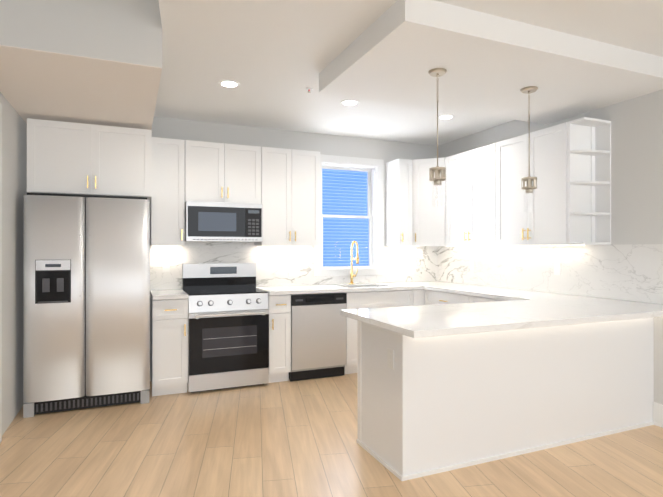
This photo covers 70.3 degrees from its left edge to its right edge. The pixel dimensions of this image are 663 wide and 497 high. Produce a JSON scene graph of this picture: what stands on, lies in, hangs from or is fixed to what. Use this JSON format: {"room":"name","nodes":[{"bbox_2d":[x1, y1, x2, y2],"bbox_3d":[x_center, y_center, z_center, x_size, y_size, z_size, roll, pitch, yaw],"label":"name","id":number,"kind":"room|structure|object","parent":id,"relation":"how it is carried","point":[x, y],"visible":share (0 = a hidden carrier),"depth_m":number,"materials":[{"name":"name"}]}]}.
{"room":"kitchen","nodes":[
{"label":"kitchen","id":0,"kind":"room"},
{"bbox_2d":[0,92,27,434],"bbox_3d":[-1.215,-0.365,0.444,0.200,3.400,8.420,0,0,-23],"label":"wall","id":1,"kind":"structure","parent":0,"point":[14,157],"depth_m":3.65,"materials":[{"name":"white paint"}]},
{"bbox_2d":[0,103,1,442],"bbox_3d":[-2.063,0.168,2.788,0.075,2.340,1.080,0,0,-23],"label":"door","id":2,"kind":"structure","parent":1,"relation":"in","point":[0,272],"depth_m":3.24,"materials":[{"name":"white"}]},
{"bbox_2d":[0,0,161,129],"bbox_3d":[-1.905,-1.581,3.619,1.020,0.960,2.040,0,0,-23],"label":"ceiling","id":3,"kind":"structure","parent":0,"point":[96,62],"depth_m":2.85,"materials":[{"name":"white paint"}]},
{"bbox_2d":[150,116,436,380],"bbox_3d":[-0.727,-0.358,5.316,4.920,3.400,0.160,0,0,-23],"label":"wall","id":4,"kind":"structure","parent":0,"point":[386,151],"depth_m":5.35,"materials":[{"name":"white paint"}]},
{"bbox_2d":[27,118,151,199],"bbox_3d":[-2.151,-0.760,4.271,0.950,0.600,0.642,0,0,-23],"label":"upper cabinet","id":5,"kind":"object","parent":4,"relation":"attached to","point":[79,158],"visible":1,"depth_m":4.00,"materials":[{"name":"white wood"}]},
{"bbox_2d":[150,137,184,245],"bbox_3d":[-1.623,-0.545,4.651,0.306,1.028,0.357,0,0,-23],"label":"upper cabinet","id":6,"kind":"object","parent":4,"relation":"attached to","point":[167,213],"visible":0.9,"depth_m":4.53,"materials":[{"name":"white wood"}]},
{"bbox_2d":[185,140,260,203],"bbox_3d":[-1.131,-0.759,4.861,0.756,0.600,0.357,0,0,-23],"label":"upper cabinet","id":7,"kind":"object","parent":4,"relation":"attached to","point":[222,172],"visible":0.83,"depth_m":4.72,"materials":[{"name":"white wood"}]},
{"bbox_2d":[185,201,262,241],"bbox_3d":[-1.121,-0.263,4.838,0.748,0.384,0.380,0,0,-23],"label":"microwave","id":8,"kind":"object","parent":7,"relation":"attached to","point":[220,222],"visible":1,"depth_m":4.66,"materials":[{"name":"silver metal"}]},
{"bbox_2d":[254,147,319,245],"bbox_3d":[-0.477,-0.544,5.139,0.658,1.028,0.357,0,0,-23],"label":"upper cabinet","id":9,"kind":"object","parent":4,"relation":"attached to","point":[290,190],"visible":1,"depth_m":5.00,"materials":[{"name":"white wood"}]},
{"bbox_2d":[150,242,437,289],"bbox_3d":[-0.224,0.171,5.436,3.500,0.498,0.012,0,0,-23],"label":"backsplash","id":10,"kind":"structure","parent":4,"relation":"attached to","point":[421,262],"depth_m":5.27,"materials":[{"name":"stone"}]},
{"bbox_2d":[163,261,169,271],"bbox_3d":[-1.685,0.181,4.802,0.070,0.114,0.007,0,0,-23],"label":"electrical outlet","id":11,"kind":"object","parent":10,"relation":"attached to","point":[166,266],"visible":1,"depth_m":4.80,"materials":[{"name":"white plastic"}]},
{"bbox_2d":[314,154,383,275],"bbox_3d":[0.188,-0.385,5.687,0.915,1.415,0.195,0,0,-23],"label":"window","id":12,"kind":"structure","parent":4,"relation":"in","point":[373,169],"depth_m":5.75,"materials":[{"name":"white wood"}]},
{"bbox_2d":[385,159,411,245],"bbox_3d":[0.823,-0.543,5.694,0.188,1.028,0.357,0,0,-23],"label":"upper cabinet","id":13,"kind":"object","parent":4,"relation":"attached to","point":[398,202],"visible":1,"depth_m":5.59,"materials":[{"name":"white wood"}]},
{"bbox_2d":[412,157,445,245],"bbox_3d":[1.224,-0.543,5.739,0.595,1.028,0.588,0,0,-23],"label":"upper cabinet","id":14,"kind":"object","parent":4,"relation":"attached to","point":[428,224],"visible":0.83,"depth_m":5.54,"materials":[{"name":"white wood"}]},
{"bbox_2d":[152,245,584,246],"bbox_3d":[0.197,-0.027,4.372,3.400,0.007,2.140,0,0,-23],"label":"strips","id":15,"kind":"object","parent":14,"relation":"attached to","point":[447,246],"visible":1,"depth_m":5.24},
{"bbox_2d":[0,373,662,496],"bbox_3d":[0.877,1.377,1.551,5.520,0.080,8.820,0,0,-23],"label":"floor","id":16,"kind":"structure","parent":0,"point":[288,439],"depth_m":3.02,"materials":[{"name":"brown wood"}]},
{"bbox_2d":[23,193,149,417],"bbox_3d":[-2.137,0.448,4.208,0.938,1.785,0.710,0,0,-23],"label":"fridge","id":17,"kind":"object","parent":16,"relation":"on","point":[86,301],"visible":1,"depth_m":3.91,"materials":[{"name":"grey metal"}]},
{"bbox_2d":[150,295,187,395],"bbox_3d":[-1.567,0.903,4.517,0.306,0.876,0.642,0,0,-23],"label":"base cabinet","id":18,"kind":"object","parent":16,"relation":"on","point":[169,346],"visible":0.96,"depth_m":4.27,"materials":[{"name":"white wood"}]},
{"bbox_2d":[150,289,187,299],"bbox_3d":[-1.570,0.439,4.525,0.306,0.036,0.628,0,0,-23],"label":"countertop","id":19,"kind":"structure","parent":18,"relation":"on","point":[175,293],"depth_m":4.30,"materials":[{"name":"stone"}]},
{"bbox_2d":[182,263,268,392],"bbox_3d":[-1.063,0.749,4.700,0.756,1.185,0.667,0,0,-23],"label":"range","id":20,"kind":"object","parent":16,"relation":"on","point":[228,327],"visible":0.98,"depth_m":4.49,"materials":[{"name":"silver metal"}]},
{"bbox_2d":[268,295,290,382],"bbox_3d":[-0.619,0.903,4.921,0.226,0.876,0.642,0,0,-23],"label":"base cabinet","id":21,"kind":"object","parent":16,"relation":"on","point":[279,367],"visible":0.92,"depth_m":4.67,"materials":[{"name":"white wood"}]},
{"bbox_2d":[289,292,346,381],"bbox_3d":[-0.229,0.906,5.076,0.600,0.872,0.568,0,0,-23],"label":"dishwasher","id":22,"kind":"object","parent":16,"relation":"on","point":[318,335],"visible":0.85,"depth_m":4.82,"materials":[{"name":"grey metal"}]},
{"bbox_2d":[342,290,412,373],"bbox_3d":[0.426,0.904,5.367,0.818,0.876,0.642,0,0,-23],"label":"base cabinet","id":23,"kind":"object","parent":16,"relation":"on","point":[377,299],"visible":0.35,"depth_m":5.04,"materials":[{"name":"white wood"}]},
{"bbox_2d":[256,282,421,294],"bbox_3d":[0.093,0.440,5.232,1.780,0.036,0.631,0,0,-23],"label":"countertop","id":24,"kind":"structure","parent":23,"relation":"on","point":[363,287],"depth_m":5.09,"materials":[{"name":"stone"}]},
{"bbox_2d":[349,241,358,283],"bbox_3d":[0.291,0.165,5.492,0.111,0.512,0.202,0,0,-23],"label":"faucet","id":25,"kind":"object","parent":24,"relation":"on","point":[357,262],"visible":1,"depth_m":5.53,"materials":[{"name":"gold metal"}]},
{"bbox_2d":[413,289,426,305],"bbox_3d":[1.148,0.904,5.697,0.766,0.876,0.603,0,0,-23],"label":"base cabinet","id":26,"kind":"object","parent":16,"relation":"on","point":[418,297],"visible":0.14,"depth_m":5.30,"materials":[{"name":"white wood"}]},
{"bbox_2d":[356,320,519,480],"bbox_3d":[0.693,0.901,3.168,0.876,0.876,0.561,0,0,-23],"label":"base cabinet","id":27,"kind":"object","parent":16,"relation":"on","point":[426,406],"depth_m":2.90,"materials":[{"name":"white wood"}]},
{"bbox_2d":[388,348,393,369],"bbox_3d":[0.356,0.663,2.830,0.007,0.114,0.070,0,0,-23],"label":"electrical outlet","id":28,"kind":"object","parent":27,"relation":"attached to","point":[391,358],"visible":0.95,"depth_m":2.83,"materials":[{"name":"white plastic"}]},
{"bbox_2d":[341,297,645,337],"bbox_3d":[1.026,0.437,3.131,1.712,0.036,0.908,0,0,-23],"label":"countertop","id":29,"kind":"structure","parent":27,"relation":"on","point":[521,309],"depth_m":2.94,"materials":[{"name":"stone"}]},
{"bbox_2d":[425,290,470,304],"bbox_3d":[1.468,0.904,5.093,0.652,0.876,0.753,0,0,-23],"label":"base cabinet","id":30,"kind":"object","parent":16,"relation":"on","point":[432,297],"visible":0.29,"depth_m":5.01,"materials":[{"name":"white wood"}]},
{"bbox_2d":[469,296,506,302],"bbox_3d":[1.774,0.903,4.375,0.652,0.876,0.804,0,0,-23],"label":"base cabinet","id":31,"kind":"object","parent":16,"relation":"on","point":[473,299],"visible":0.04,"depth_m":4.48,"materials":[{"name":"white wood"}]},
{"bbox_2d":[520,322,599,454],"bbox_3d":[1.382,0.901,3.462,0.851,0.876,0.561,0,0,-23],"label":"base cabinet","id":32,"kind":"object","parent":16,"relation":"on","point":[560,365],"depth_m":3.21,"materials":[{"name":"white wood"}]},
{"bbox_2d":[600,317,653,436],"bbox_3d":[2.033,0.902,3.739,0.674,0.876,0.561,0,0,-23],"label":"base cabinet","id":33,"kind":"object","parent":16,"relation":"on","point":[626,346],"depth_m":3.48,"materials":[{"name":"white wood"}]},
{"bbox_2d":[410,281,662,317],"bbox_3d":[1.689,0.439,4.588,0.641,0.036,3.068,0,0,-23],"label":"countertop","id":34,"kind":"structure","parent":33,"relation":"on","point":[652,310],"depth_m":4.30,"materials":[{"name":"stone"}]},
{"bbox_2d":[154,0,662,145],"bbox_3d":[1.260,-1.704,1.501,3.860,0.720,8.420,0,0,-23],"label":"ceiling","id":35,"kind":"structure","parent":0,"point":[274,58],"depth_m":3.22,"materials":[{"name":"white paint"}]},
{"bbox_2d":[218,80,239,87],"bbox_3d":[-0.831,-1.337,3.827,0.176,0.008,0.176,0,0,-23],"label":"recessed light","id":36,"kind":"object","parent":35,"relation":"in","point":[229,83],"visible":1,"depth_m":3.81,"materials":[{"name":"white"}]},
{"bbox_2d":[340,99,358,105],"bbox_3d":[0.167,-1.336,4.317,0.176,0.008,0.176,0,0,-23],"label":"recessed light","id":37,"kind":"object","parent":35,"relation":"in","point":[349,102],"visible":0.96,"depth_m":4.30,"materials":[{"name":"white"}]},
{"bbox_2d":[438,114,454,119],"bbox_3d":[1.163,-1.335,4.786,0.176,0.008,0.176,0,0,-23],"label":"recessed light","id":38,"kind":"object","parent":35,"relation":"in","point":[446,116],"visible":0.96,"depth_m":4.76,"materials":[{"name":"white plastic"}]},
{"bbox_2d":[319,0,662,123],"bbox_3d":[1.226,-1.268,3.503,2.350,0.145,1.230,0,0,-23],"label":"ceiling","id":39,"kind":"structure","parent":0,"point":[398,50],"depth_m":3.15,"materials":[{"name":"white paint"}]},
{"bbox_2d":[428,68,446,206],"bbox_3d":[0.716,-0.740,3.181,0.124,0.912,0.124,0,0,-23],"label":"pendant light","id":40,"kind":"object","parent":39,"relation":"hanging from","point":[437,72],"visible":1,"depth_m":3.17,"materials":[{"name":"silver metal"}]},
{"bbox_2d":[520,86,537,210],"bbox_3d":[1.481,-0.733,3.529,0.124,0.925,0.124,0,0,-23],"label":"pendant light","id":41,"kind":"object","parent":39,"relation":"hanging from","point":[529,187],"visible":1,"depth_m":3.51,"materials":[{"name":"silver metal"}]},
{"bbox_2d":[438,89,662,403],"bbox_3d":[3.127,-0.362,2.295,0.200,3.400,8.420,0,0,-23],"label":"wall","id":42,"kind":"structure","parent":0,"point":[636,170],"depth_m":3.74,"materials":[{"name":"white paint"}]},
{"bbox_2d":[446,143,518,245],"bbox_3d":[1.609,-0.544,5.139,0.357,1.028,0.813,0,0,-23],"label":"upper cabinet","id":43,"kind":"object","parent":42,"relation":"attached to","point":[470,197],"visible":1,"depth_m":5.04,"materials":[{"name":"white wood"}]},
{"bbox_2d":[496,122,566,244],"bbox_3d":[1.933,-0.545,4.381,0.357,1.028,0.833,0,0,-23],"label":"upper cabinet","id":44,"kind":"object","parent":42,"relation":"attached to","point":[519,221],"visible":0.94,"depth_m":4.27,"materials":[{"name":"white wood"}]},
{"bbox_2d":[438,244,662,303],"bbox_3d":[1.988,0.194,4.695,0.012,0.450,3.030,0,0,-23],"label":"backsplash","id":45,"kind":"structure","parent":42,"relation":"attached to","point":[630,272],"depth_m":4.29,"materials":[{"name":"stone"}]},
{"bbox_2d":[567,117,610,244],"bbox_3d":[2.149,-0.546,3.929,0.314,1.028,0.163,0,0,-23],"label":"shelf","id":46,"kind":"object","parent":42,"relation":"attached to","point":[588,181],"visible":1,"depth_m":3.97,"materials":[{"name":"white wood"}]},
{"bbox_2d":[653,402,662,427],"bbox_3d":[3.565,1.251,0.984,0.020,0.170,5.668,0,0,-23],"label":"baseboard","id":47,"kind":"structure","parent":42,"relation":"attached to","point":[657,414],"depth_m":3.55,"materials":[{"name":"white wood"}]},
{"label":"outside","id":48,"kind":"structure","parent":0,"visible":0},
{"bbox_2d":[322,169,368,265],"bbox_3d":[-0.625,-0.630,7.371,7.000,4.050,0.140,0,0,-23],"label":"siding","id":49,"kind":"object","parent":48,"point":[342,240],"depth_m":7.70,"materials":[{"name":"blue plastic"}]}
]}

